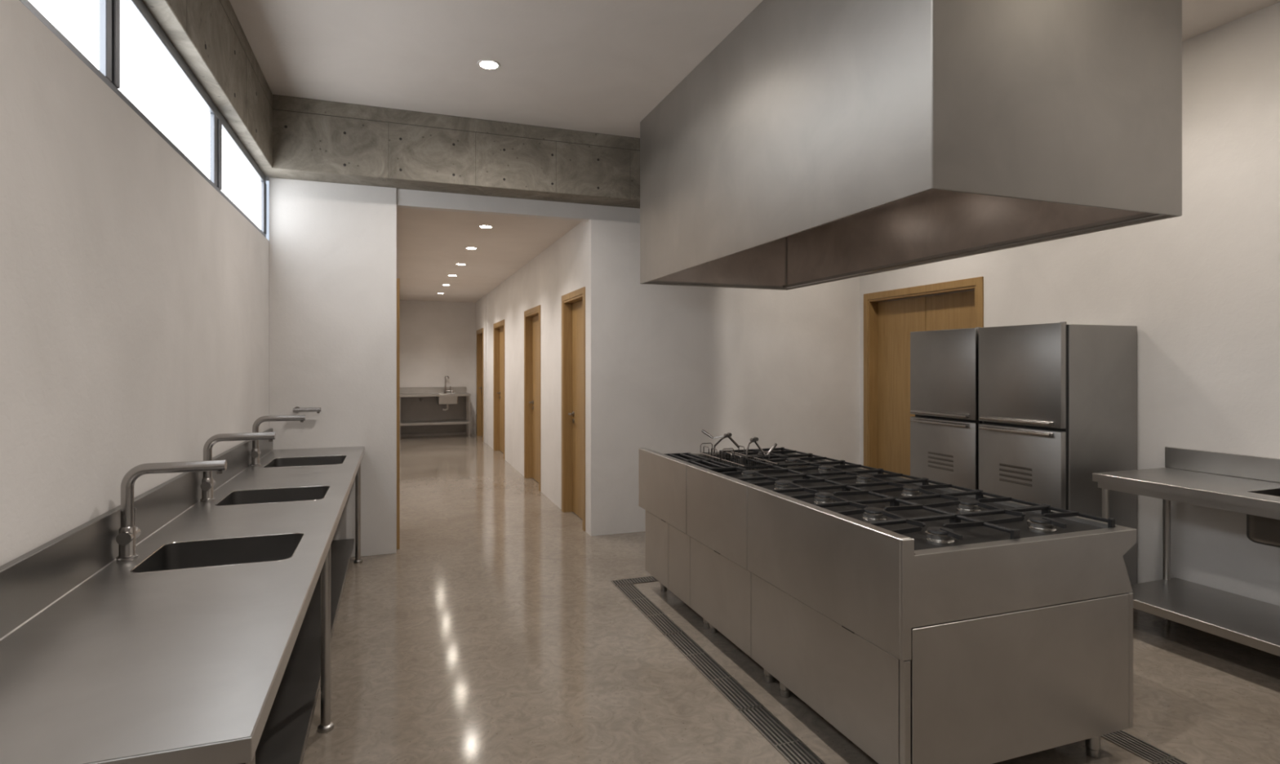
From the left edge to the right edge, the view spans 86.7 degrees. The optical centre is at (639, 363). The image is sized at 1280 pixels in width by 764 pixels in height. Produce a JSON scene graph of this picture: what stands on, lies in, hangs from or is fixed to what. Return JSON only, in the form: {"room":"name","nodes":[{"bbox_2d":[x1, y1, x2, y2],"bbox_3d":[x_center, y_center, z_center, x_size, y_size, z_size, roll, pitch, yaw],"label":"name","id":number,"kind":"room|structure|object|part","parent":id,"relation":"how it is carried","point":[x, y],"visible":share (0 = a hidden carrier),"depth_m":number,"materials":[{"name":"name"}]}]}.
{"room":"commercial kitchen","nodes":[
{"label":"commercial kitchen","id":0,"kind":"room"},
{"bbox_2d":[0,0,269,566],"bbox_3d":[-1.560,0.058,1.238,0.250,2.985,8.585,0,0,-20],"label":"wall","id":1,"kind":"structure","parent":0,"point":[135,295],"depth_m":2.23,"materials":[{"name":"paint"}]},
{"bbox_2d":[0,428,272,638],"bbox_3d":[-2.081,0.582,3.105,0.025,0.164,4.511,0,0,-20],"label":"backsplash","id":2,"kind":"structure","parent":1,"relation":"attached to","point":[32,581],"depth_m":2.09,"materials":[{"name":"metal"}]},
{"bbox_2d":[18,0,266,237],"bbox_3d":[-1.575,-1.190,1.498,0.069,0.489,7.885,0,0,-20],"label":"window","id":3,"kind":"structure","parent":1,"relation":"in","point":[121,42],"depth_m":2.90,"materials":[{"name":"grey"}]},
{"bbox_3d":[-1.625,-1.187,1.651,0.008,0.387,1.465,0,0,-20],"label":"pane","id":4,"kind":"part","parent":3,"relation":"part of","materials":[{"name":"white"}]},
{"bbox_3d":[-2.141,-1.187,3.088,0.008,0.387,1.370,0,0,-20],"label":"pane","id":5,"kind":"part","parent":3,"relation":"part of","materials":[{"name":"white"}]},
{"bbox_3d":[-2.649,-1.187,4.502,0.008,0.387,1.335,0,0,-20],"label":"pane","id":6,"kind":"part","parent":3,"relation":"part of","materials":[{"name":"white"}]},
{"bbox_2d":[142,0,272,168],"bbox_3d":[-1.462,-1.708,1.069,0.320,0.545,8.200,0,0,-20],"label":"beam","id":7,"kind":"structure","parent":1,"relation":"attached to","point":[208,35],"depth_m":3.65,"materials":[{"name":"concrete"}]},
{"bbox_2d":[269,177,396,557],"bbox_3d":[-2.444,0.058,5.436,0.925,2.985,0.115,0,0,-20],"label":"wall","id":8,"kind":"structure","parent":0,"point":[333,246],"depth_m":5.40,"materials":[{"name":"paint"}]},
{"bbox_2d":[293,406,321,413],"bbox_3d":[-2.592,0.361,5.280,0.199,0.051,0.078,0,0,-20],"label":"spout","id":9,"kind":"object","parent":8,"relation":"attached to","point":[297,409],"visible":1,"depth_m":5.25,"materials":[{"name":"metal"}]},
{"bbox_2d":[258,94,639,208],"bbox_3d":[-0.278,-1.708,6.062,5.925,0.545,0.402,0,0,-20],"label":"beam","id":10,"kind":"structure","parent":8,"relation":"attached to","point":[317,140],"depth_m":5.42,"materials":[{"name":"concrete"}]},
{"bbox_2d":[400,300,475,436],"bbox_3d":[-4.361,0.105,14.664,1.985,2.890,0.150,0,0,-20],"label":"wall","id":11,"kind":"structure","parent":0,"point":[437,339],"depth_m":14.60,"materials":[{"name":"paint"}]},
{"bbox_2d":[400,386,466,393],"bbox_3d":[-4.443,0.570,14.531,1.400,0.130,0.025,0,0,-20],"label":"backsplash","id":12,"kind":"structure","parent":11,"relation":"attached to","point":[423,389],"depth_m":14.51,"materials":[{"name":"metal"}]},
{"bbox_2d":[396,207,582,302],"bbox_3d":[-2.741,-1.400,10.385,2.140,0.120,9.400,0,0,-20],"label":"ceiling","id":13,"kind":"structure","parent":0,"point":[430,243],"depth_m":7.95,"materials":[{"name":"paint"}]},
{"bbox_2d":[465,247,477,249],"bbox_3d":[-1.957,-1.337,7.861,0.141,0.006,0.141,0,0,-20],"label":"recessed light","id":14,"kind":"object","parent":13,"relation":"in","point":[469,248],"visible":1,"depth_m":7.87,"materials":[{"name":"white"}]},
{"bbox_2d":[478,225,493,228],"bbox_3d":[-1.506,-1.337,6.620,0.141,0.006,0.141,0,0,-20],"label":"recessed light","id":15,"kind":"object","parent":13,"relation":"in","point":[479,226],"visible":1,"depth_m":6.61,"materials":[{"name":"white"}]},
{"bbox_2d":[475,221,587,533],"bbox_3d":[-1.947,0.105,10.564,0.213,2.890,9.200,0,0,-20],"label":"wall","id":16,"kind":"structure","parent":0,"point":[561,269],"depth_m":8.12,"materials":[{"name":"paint"}]},
{"bbox_2d":[476,328,483,441],"bbox_3d":[-3.258,0.419,14.082,0.147,2.262,1.150,0,0,-20],"label":"door","id":17,"kind":"structure","parent":16,"relation":"in","point":[479,332],"depth_m":14.53,"materials":[{"name":"brown wood"}]},
{"bbox_2d":[493,320,504,459],"bbox_3d":[-2.342,0.419,11.571,0.147,2.262,1.273,0,0,-20],"label":"door","id":18,"kind":"structure","parent":16,"relation":"in","point":[498,327],"depth_m":12.07,"materials":[{"name":"brown wood"}]},
{"bbox_2d":[524,305,540,491],"bbox_3d":[-1.328,0.419,8.746,0.147,2.262,1.076,0,0,-20],"label":"door","id":19,"kind":"structure","parent":16,"relation":"in","point":[531,316],"depth_m":9.15,"materials":[{"name":"brown wood"}]},
{"bbox_2d":[561,286,585,531],"bbox_3d":[-0.604,0.419,6.729,0.147,2.262,0.921,0,0,-20],"label":"door","id":20,"kind":"structure","parent":16,"relation":"in","point":[573,304],"depth_m":6.99,"materials":[{"name":"brown wood"}]},
{"bbox_3d":[-0.702,0.555,6.977,0.064,0.123,0.146,0,0,-20],"label":"handle","id":21,"kind":"part","parent":20,"relation":"part of","materials":[{"name":"metal"}]},
{"bbox_2d":[587,218,859,536],"bbox_3d":[0.907,0.125,6.640,2.905,2.850,0.115,0,0,-20],"label":"wall","id":22,"kind":"structure","parent":0,"point":[668,364],"depth_m":6.45,"materials":[{"name":"paint"}]},
{"bbox_2d":[396,188,639,222],"bbox_3d":[0.130,-1.367,6.371,4.549,0.135,0.095,0,0,-20],"label":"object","id":23,"kind":"structure","parent":22,"relation":"attached to","point":[406,198],"depth_m":5.87,"materials":[{"name":"paint"}]},
{"bbox_2d":[229,0,1279,137],"bbox_3d":[1.246,-2.040,2.150,6.200,0.120,8.805,0,0,-20],"label":"ceiling","id":24,"kind":"structure","parent":0,"point":[594,66],"depth_m":4.27,"materials":[{"name":"paint"}]},
{"bbox_2d":[477,59,500,70],"bbox_3d":[-1.000,-1.977,4.486,0.150,0.006,0.150,0,0,-20],"label":"recessed light","id":25,"kind":"object","parent":24,"relation":"in","point":[490,64],"visible":1,"depth_m":4.48,"materials":[{"name":"white"}]},
{"bbox_2d":[480,61,497,68],"bbox_3d":[-1.000,-1.978,4.486,0.116,0.003,0.116,0,0,-20],"label":"diffuser","id":26,"kind":"object","parent":25,"relation":"attached to","point":[483,64],"depth_m":4.48,"materials":[{"name":"white plastic"}]},
{"bbox_2d":[640,0,1182,289],"bbox_3d":[1.200,-1.317,4.283,1.395,1.325,3.230,0,0,-20],"label":"range hood","id":27,"kind":"object","parent":24,"relation":"hanging from","point":[817,142],"visible":1,"depth_m":2.99,"materials":[{"name":"metal"}]},
{"bbox_2d":[302,434,1279,763],"bbox_3d":[-0.358,1.610,6.619,6.200,0.120,18.300,0,0,-20],"label":"floor","id":28,"kind":"structure","parent":0,"point":[498,629],"depth_m":3.44,"materials":[{"name":"concrete"}]},
{"bbox_2d":[0,428,364,763],"bbox_3d":[-1.774,1.025,3.215,0.679,1.050,4.511,0,0,-20],"label":"countertop","id":29,"kind":"structure","parent":28,"relation":"on","point":[211,645],"depth_m":1.83,"materials":[{"name":"metal"}]},
{"bbox_2d":[115,459,226,561],"bbox_3d":[-1.625,0.503,2.362,0.323,0.324,0.092,0,0,-20],"label":"mixer tap","id":30,"kind":"object","parent":29,"relation":"on","point":[128,533],"visible":1,"depth_m":2.30,"materials":[{"name":"metal"}]},
{"bbox_3d":[-1.758,0.540,2.350,0.016,0.081,0.014,0,0,-20],"label":"lever","id":31,"kind":"part","parent":30,"relation":"part of","materials":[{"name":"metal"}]},
{"bbox_3d":[-1.615,0.453,2.352,0.310,0.224,0.037,0,0,-20],"label":"spout","id":32,"kind":"part","parent":30,"relation":"part of","materials":[{"name":"metal"}]},
{"bbox_2d":[129,532,304,573],"bbox_3d":[-1.472,0.846,2.409,0.491,0.363,0.424,0,0,-20],"label":"basin","id":33,"kind":"object","parent":29,"relation":"in","point":[223,552],"depth_m":2.56,"materials":[{"name":"metal"}]},
{"bbox_2d":[200,431,275,502],"bbox_3d":[-1.977,0.503,3.340,0.323,0.324,0.092,0,0,-20],"label":"mixer tap","id":34,"kind":"object","parent":29,"relation":"on","point":[207,484],"visible":0.97,"depth_m":3.28,"materials":[{"name":"metal"}]},
{"bbox_3d":[-1.967,0.453,3.331,0.310,0.224,0.037,0,0,-20],"label":"spout","id":35,"kind":"part","parent":34,"relation":"part of","materials":[{"name":"metal"}]},
{"bbox_3d":[-0.780,1.134,1.335,0.038,0.808,0.039,0,0,-20],"label":"leg","id":36,"kind":"part","parent":29,"relation":"part of","materials":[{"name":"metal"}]},
{"bbox_2d":[214,485,330,506],"bbox_3d":[-1.840,0.846,3.433,0.491,0.363,0.439,0,0,-20],"label":"basin","id":37,"kind":"object","parent":29,"relation":"in","point":[255,496],"depth_m":3.60,"materials":[{"name":"metal"}]},
{"bbox_2d":[249,414,305,466],"bbox_3d":[-2.384,0.503,4.469,0.323,0.324,0.092,0,0,-20],"label":"mixer tap","id":38,"kind":"object","parent":29,"relation":"on","point":[255,452],"visible":0.98,"depth_m":4.41,"materials":[{"name":"metal"}]},
{"bbox_3d":[-2.374,0.453,4.460,0.310,0.224,0.037,0,0,-20],"label":"spout","id":39,"kind":"part","parent":38,"relation":"part of","materials":[{"name":"metal"}]},
{"bbox_2d":[255,538,354,763],"bbox_3d":[-1.792,1.415,3.248,0.542,0.035,4.425,0,0,-20],"label":"shelf","id":40,"kind":"object","parent":29,"relation":"attached to","point":[284,737],"depth_m":2.95,"materials":[{"name":"metal"}]},
{"bbox_2d":[263,455,346,467],"bbox_3d":[-2.270,0.846,4.630,0.491,0.363,0.504,0,0,-20],"label":"basin","id":41,"kind":"object","parent":29,"relation":"in","point":[312,460],"depth_m":4.83,"materials":[{"name":"metal"}]},
{"bbox_3d":[-1.333,1.134,2.876,0.038,0.808,0.039,0,0,-20],"label":"leg","id":42,"kind":"part","parent":29,"relation":"part of","materials":[{"name":"metal"}]},
{"bbox_3d":[-2.200,1.134,5.288,0.038,0.808,0.039,0,0,-20],"label":"leg","id":43,"kind":"part","parent":29,"relation":"part of","materials":[{"name":"metal"}]},
{"bbox_2d":[400,386,471,439],"bbox_3d":[-4.328,1.028,14.262,1.435,1.045,0.610,0,0,-20],"label":"sink counter","id":44,"kind":"object","parent":28,"relation":"on","point":[423,410],"visible":0.92,"depth_m":14.45,"materials":[{"name":"metal"}]},
{"bbox_3d":[-4.887,1.115,13.784,0.034,0.871,0.034,0,0,-20],"label":"leg","id":45,"kind":"part","parent":44,"relation":"part of","materials":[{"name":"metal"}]},
{"bbox_3d":[-4.430,1.086,14.539,1.410,0.808,0.018,0,0,-20],"label":"panel","id":46,"kind":"part","parent":44,"relation":"part of","materials":[{"name":"metal"}]},
{"bbox_2d":[400,419,470,426],"bbox_3d":[-4.332,1.240,14.260,1.425,0.050,0.570,0,0,-20],"label":"shelf","id":47,"kind":"object","parent":44,"relation":"attached to","point":[402,422],"depth_m":14.21,"materials":[{"name":"metal"}]},
{"bbox_2d":[400,392,471,396],"bbox_3d":[-4.328,0.656,14.262,1.435,0.043,0.610,0,0,-20],"label":"countertop","id":48,"kind":"structure","parent":44,"relation":"on","point":[458,393],"depth_m":14.03,"materials":[{"name":"metal"}]},
{"bbox_2d":[437,393,457,410],"bbox_3d":[-4.061,0.813,14.310,0.394,0.358,0.384,0,0,-20],"label":"basin","id":49,"kind":"object","parent":44,"relation":"in","point":[451,399],"depth_m":14.15,"materials":[{"name":"ceramic"}]},
{"bbox_2d":[444,375,453,393],"bbox_3d":[-4.105,0.446,14.548,0.199,0.377,0.060,0,0,-11],"label":"mixer tap","id":50,"kind":"object","parent":44,"relation":"on","point":[445,389],"visible":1,"depth_m":14.53,"materials":[{"name":"metal"}]},
{"bbox_3d":[-3.759,1.115,14.726,0.034,0.871,0.034,0,0,-20],"label":"leg","id":51,"kind":"part","parent":44,"relation":"part of","materials":[{"name":"metal"}]},
{"bbox_3d":[-3.588,1.115,14.251,0.034,0.871,0.034,0,0,-20],"label":"leg","id":52,"kind":"part","parent":44,"relation":"part of","materials":[{"name":"metal"}]},
{"bbox_2d":[639,447,1137,763],"bbox_3d":[0.969,1.070,3.700,1.135,0.960,2.630,0,0,-20],"label":"range","id":53,"kind":"object","parent":28,"relation":"on","point":[925,622],"visible":1,"depth_m":2.59,"materials":[{"name":"metal"}]},
{"bbox_3d":[0.118,1.212,4.462,0.022,0.415,0.416,0,0,-20],"label":"panel","id":54,"kind":"part","parent":53,"relation":"part of","materials":[{"name":"metal"}]},
{"bbox_3d":[0.162,1.483,4.624,0.051,0.134,0.051,0,0,-20],"label":"leg","id":55,"kind":"part","parent":53,"relation":"part of","materials":[{"name":"metal"}]},
{"bbox_3d":[0.156,0.794,4.358,0.049,0.408,0.819,0,0,-20],"label":"panel","id":56,"kind":"part","parent":53,"relation":"part of","materials":[{"name":"metal"}]},
{"bbox_3d":[0.245,1.212,4.107,0.022,0.415,0.332,0,0,-20],"label":"panel","id":57,"kind":"part","parent":53,"relation":"part of","materials":[{"name":"metal"}]},
{"bbox_3d":[0.398,1.483,3.982,0.051,0.134,0.051,0,0,-20],"label":"leg","id":58,"kind":"part","parent":53,"relation":"part of","materials":[{"name":"metal"}]},
{"bbox_3d":[0.425,1.483,3.919,0.051,0.134,0.051,0,0,-20],"label":"leg","id":59,"kind":"part","parent":53,"relation":"part of","materials":[{"name":"metal"}]},
{"bbox_3d":[0.417,0.794,3.629,0.049,0.408,0.722,0,0,-20],"label":"panel","id":60,"kind":"part","parent":53,"relation":"part of","materials":[{"name":"metal"}]},
{"bbox_3d":[0.424,1.212,3.610,0.022,0.415,0.715,0,0,-20],"label":"panel","id":61,"kind":"part","parent":53,"relation":"part of","materials":[{"name":"metal"}]},
{"bbox_2d":[700,429,752,469],"bbox_3d":[0.573,0.641,4.617,0.243,0.361,0.359,0,0,-20],"label":"basket","id":62,"kind":"object","parent":53,"relation":"on","point":[728,435],"visible":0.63,"depth_m":4.65,"materials":[{"name":"metal"}]},
{"bbox_3d":[0.593,0.555,4.660,0.183,0.131,0.051,0,0,12],"label":"handle","id":63,"kind":"part","parent":62,"relation":"part of","materials":[{"name":"metal"}]},
{"bbox_3d":[0.635,0.648,3.904,0.106,0.036,0.106,0,0,-20],"label":"burner","id":64,"kind":"part","parent":53,"relation":"part of","materials":[{"name":"metal"}]},
{"bbox_2d":[721,436,779,469],"bbox_3d":[0.766,0.653,4.311,0.399,0.338,0.311,0,0,-20],"label":"basket","id":65,"kind":"object","parent":53,"relation":"on","point":[754,439],"visible":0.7,"depth_m":4.40,"materials":[{"name":"metal"}]},
{"bbox_3d":[0.759,0.558,4.454,0.143,0.124,0.019,0,0,-15],"label":"handle","id":66,"kind":"part","parent":65,"relation":"part of","materials":[{"name":"metal"}]},
{"bbox_3d":[0.876,0.648,4.756,0.106,0.036,0.106,0,0,-20],"label":"burner","id":67,"kind":"part","parent":53,"relation":"part of","materials":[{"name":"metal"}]},
{"bbox_3d":[0.630,1.483,3.313,0.051,0.134,0.051,0,0,-20],"label":"leg","id":68,"kind":"part","parent":53,"relation":"part of","materials":[{"name":"metal"}]},
{"bbox_3d":[0.756,0.648,3.566,0.106,0.036,0.106,0,0,-20],"label":"burner","id":69,"kind":"part","parent":53,"relation":"part of","materials":[{"name":"metal"}]},
{"bbox_3d":[0.678,1.483,3.166,0.051,0.134,0.051,0,0,-20],"label":"leg","id":70,"kind":"part","parent":53,"relation":"part of","materials":[{"name":"metal"}]},
{"bbox_3d":[0.998,0.648,4.417,0.106,0.036,0.106,0,0,-20],"label":"burner","id":71,"kind":"part","parent":53,"relation":"part of","materials":[{"name":"metal"}]},
{"bbox_3d":[0.878,0.648,3.227,0.106,0.036,0.106,0,0,-20],"label":"burner","id":72,"kind":"part","parent":53,"relation":"part of","materials":[{"name":"metal"}]},
{"bbox_3d":[0.718,1.212,2.791,0.022,0.415,1.017,0,0,-20],"label":"panel","id":73,"kind":"part","parent":53,"relation":"part of","materials":[{"name":"metal"}]},
{"bbox_3d":[1.119,0.648,4.078,0.106,0.036,0.106,0,0,-20],"label":"burner","id":74,"kind":"part","parent":53,"relation":"part of","materials":[{"name":"metal"}]},
{"bbox_3d":[0.720,0.794,2.788,0.049,0.408,1.057,0,0,-20],"label":"panel","id":75,"kind":"part","parent":53,"relation":"part of","materials":[{"name":"metal"}]},
{"bbox_3d":[1.241,0.648,3.740,0.106,0.036,0.106,0,0,-20],"label":"burner","id":76,"kind":"part","parent":53,"relation":"part of","materials":[{"name":"metal"}]},
{"bbox_3d":[1.000,0.648,2.888,0.106,0.036,0.106,0,0,-20],"label":"burner","id":77,"kind":"part","parent":53,"relation":"part of","materials":[{"name":"metal"}]},
{"bbox_2d":[680,449,1133,554],"bbox_3d":[0.991,0.663,3.708,1.084,0.030,2.608,0,0,-20],"label":"cooktop","id":78,"kind":"object","parent":53,"relation":"in","point":[1079,532],"depth_m":2.94,"materials":[{"name":"metal"}]},
{"bbox_3d":[1.363,0.648,3.401,0.106,0.036,0.106,0,0,-20],"label":"burner","id":79,"kind":"part","parent":53,"relation":"part of","materials":[{"name":"metal"}]},
{"bbox_3d":[1.125,0.648,2.540,0.106,0.036,0.106,0,0,-20],"label":"burner","id":80,"kind":"part","parent":53,"relation":"part of","materials":[{"name":"metal"}]},
{"bbox_3d":[1.484,0.648,3.062,0.106,0.036,0.106,0,0,-20],"label":"burner","id":81,"kind":"part","parent":53,"relation":"part of","materials":[{"name":"metal"}]},
{"bbox_3d":[1.412,0.794,2.468,1.134,0.407,0.011,0,0,-20],"label":"panel","id":82,"kind":"part","parent":53,"relation":"part of","materials":[{"name":"metal"}]},
{"bbox_3d":[1.408,1.158,2.470,1.046,0.524,0.018,0,0,-20],"label":"panel","id":83,"kind":"part","parent":53,"relation":"part of","materials":[{"name":"metal"}]},
{"bbox_3d":[1.609,0.648,2.714,0.106,0.036,0.106,0,0,-20],"label":"burner","id":84,"kind":"part","parent":53,"relation":"part of","materials":[{"name":"metal"}]},
{"bbox_3d":[1.792,1.483,2.684,0.051,0.134,0.051,0,0,-20],"label":"leg","id":85,"kind":"part","parent":53,"relation":"part of","materials":[{"name":"metal"}]},
{"bbox_2d":[610,576,1188,763],"bbox_3d":[1.100,1.547,3.322,1.446,0.005,3.715,0,0,-20],"label":"floor drain","id":86,"kind":"object","parent":28,"relation":"on","point":[788,744],"visible":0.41,"depth_m":3.10,"materials":[{"name":"black"}]},
{"bbox_2d":[910,327,983,491],"bbox_3d":[2.566,0.645,5.213,0.716,1.810,0.653,0,0,-20],"label":"refrigerator","id":87,"kind":"object","parent":28,"relation":"on","point":[944,363],"visible":0.45,"depth_m":5.07,"materials":[{"name":"metal"}]},
{"bbox_3d":[2.246,0.446,5.103,0.038,0.025,0.563,0,0,-20],"label":"handle","id":88,"kind":"part","parent":87,"relation":"part of","materials":[{"name":"metal"}]},
{"bbox_3d":[2.246,0.377,5.103,0.038,0.025,0.563,0,0,-20],"label":"handle","id":89,"kind":"part","parent":87,"relation":"part of","materials":[{"name":"metal"}]},
{"bbox_3d":[2.286,0.074,5.112,0.044,0.655,0.649,0,0,-20],"label":"door","id":90,"kind":"part","parent":87,"relation":"part of","materials":[{"name":"metal"}]},
{"bbox_3d":[2.286,0.918,5.112,0.044,0.993,0.649,0,0,-20],"label":"door","id":91,"kind":"part","parent":87,"relation":"part of","materials":[{"name":"metal"}]},
{"bbox_2d":[978,321,1137,584],"bbox_3d":[2.792,0.645,4.586,0.716,1.810,0.635,0,0,-20],"label":"refrigerator","id":92,"kind":"object","parent":28,"relation":"on","point":[1058,402],"visible":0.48,"depth_m":4.34,"materials":[{"name":"metal"}]},
{"bbox_3d":[2.471,0.446,4.476,0.038,0.025,0.545,0,0,-20],"label":"handle","id":93,"kind":"part","parent":92,"relation":"part of","materials":[{"name":"metal"}]},
{"bbox_3d":[2.471,0.377,4.476,0.038,0.025,0.545,0,0,-20],"label":"handle","id":94,"kind":"part","parent":92,"relation":"part of","materials":[{"name":"metal"}]},
{"bbox_3d":[2.511,0.918,4.485,0.044,0.993,0.631,0,0,-20],"label":"door","id":95,"kind":"part","parent":92,"relation":"part of","materials":[{"name":"metal"}]},
{"bbox_3d":[2.511,0.074,4.485,0.044,0.655,0.631,0,0,-20],"label":"door","id":96,"kind":"part","parent":92,"relation":"part of","materials":[{"name":"metal"}]},
{"bbox_2d":[1092,446,1279,656],"bbox_3d":[3.341,1.035,3.184,0.652,1.030,2.035,0,0,-20],"label":"table","id":97,"kind":"object","parent":28,"relation":"on","point":[1249,485],"visible":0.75,"depth_m":3.71,"materials":[{"name":"metal"}]},
{"bbox_3d":[2.742,1.135,3.992,0.037,0.810,0.038,0,0,-20],"label":"leg","id":98,"kind":"part","parent":97,"relation":"part of","materials":[{"name":"metal"}]},
{"bbox_3d":[3.241,1.135,4.171,0.037,0.810,0.038,0,0,-20],"label":"leg","id":99,"kind":"part","parent":97,"relation":"part of","materials":[{"name":"metal"}]},
{"bbox_2d":[1092,467,1279,512],"bbox_3d":[3.340,0.674,3.184,0.650,0.048,2.035,0,0,-20],"label":"countertop","id":100,"kind":"structure","parent":97,"relation":"on","point":[1225,489],"depth_m":3.67,"materials":[{"name":"metal"}]},
{"bbox_2d":[1131,577,1279,656],"bbox_3d":[3.348,1.350,3.171,0.645,0.050,1.965,0,0,-20],"label":"shelf","id":101,"kind":"object","parent":97,"relation":"attached to","point":[1247,621],"depth_m":3.66,"materials":[{"name":"metal"}]},
{"bbox_2d":[1246,488,1279,547],"bbox_3d":[3.363,0.851,3.150,0.364,0.403,0.779,0,0,-20],"label":"basin","id":102,"kind":"object","parent":97,"relation":"in","point":[1260,530],"depth_m":3.38,"materials":[{"name":"metal"}]},
{"bbox_2d":[859,1,1279,605],"bbox_3d":[3.802,-0.215,3.172,0.200,3.530,8.600,0,0,-20],"label":"wall","id":103,"kind":"structure","parent":0,"point":[1200,287],"depth_m":4.07,"materials":[{"name":"paint"}]},
{"bbox_2d":[863,276,983,478],"bbox_3d":[2.643,0.416,6.318,0.174,2.267,1.509,0,0,-20],"label":"door","id":104,"kind":"structure","parent":103,"relation":"in","point":[890,317],"depth_m":6.70,"materials":[{"name":"brown wood"}]},
{"bbox_2d":[1164,446,1279,482],"bbox_3d":[3.639,0.584,3.291,0.019,0.128,2.035,0,0,-20],"label":"backsplash","id":105,"kind":"structure","parent":103,"relation":"attached to","point":[1264,468],"depth_m":3.94,"materials":[{"name":"metal"}]},
{"bbox_3d":[-3.649,0.105,9.952,0.140,2.890,9.200,0,0,-20],"label":"wall","id":106,"kind":"structure","parent":0,"visible":0},
{"bbox_2d":[396,278,399,549],"bbox_3d":[-2.243,0.419,6.080,0.159,2.262,0.940,0,0,-20],"label":"door","id":107,"kind":"structure","parent":106,"relation":"in","point":[397,279],"depth_m":5.66,"materials":[{"name":"brown wood"}]}
]}

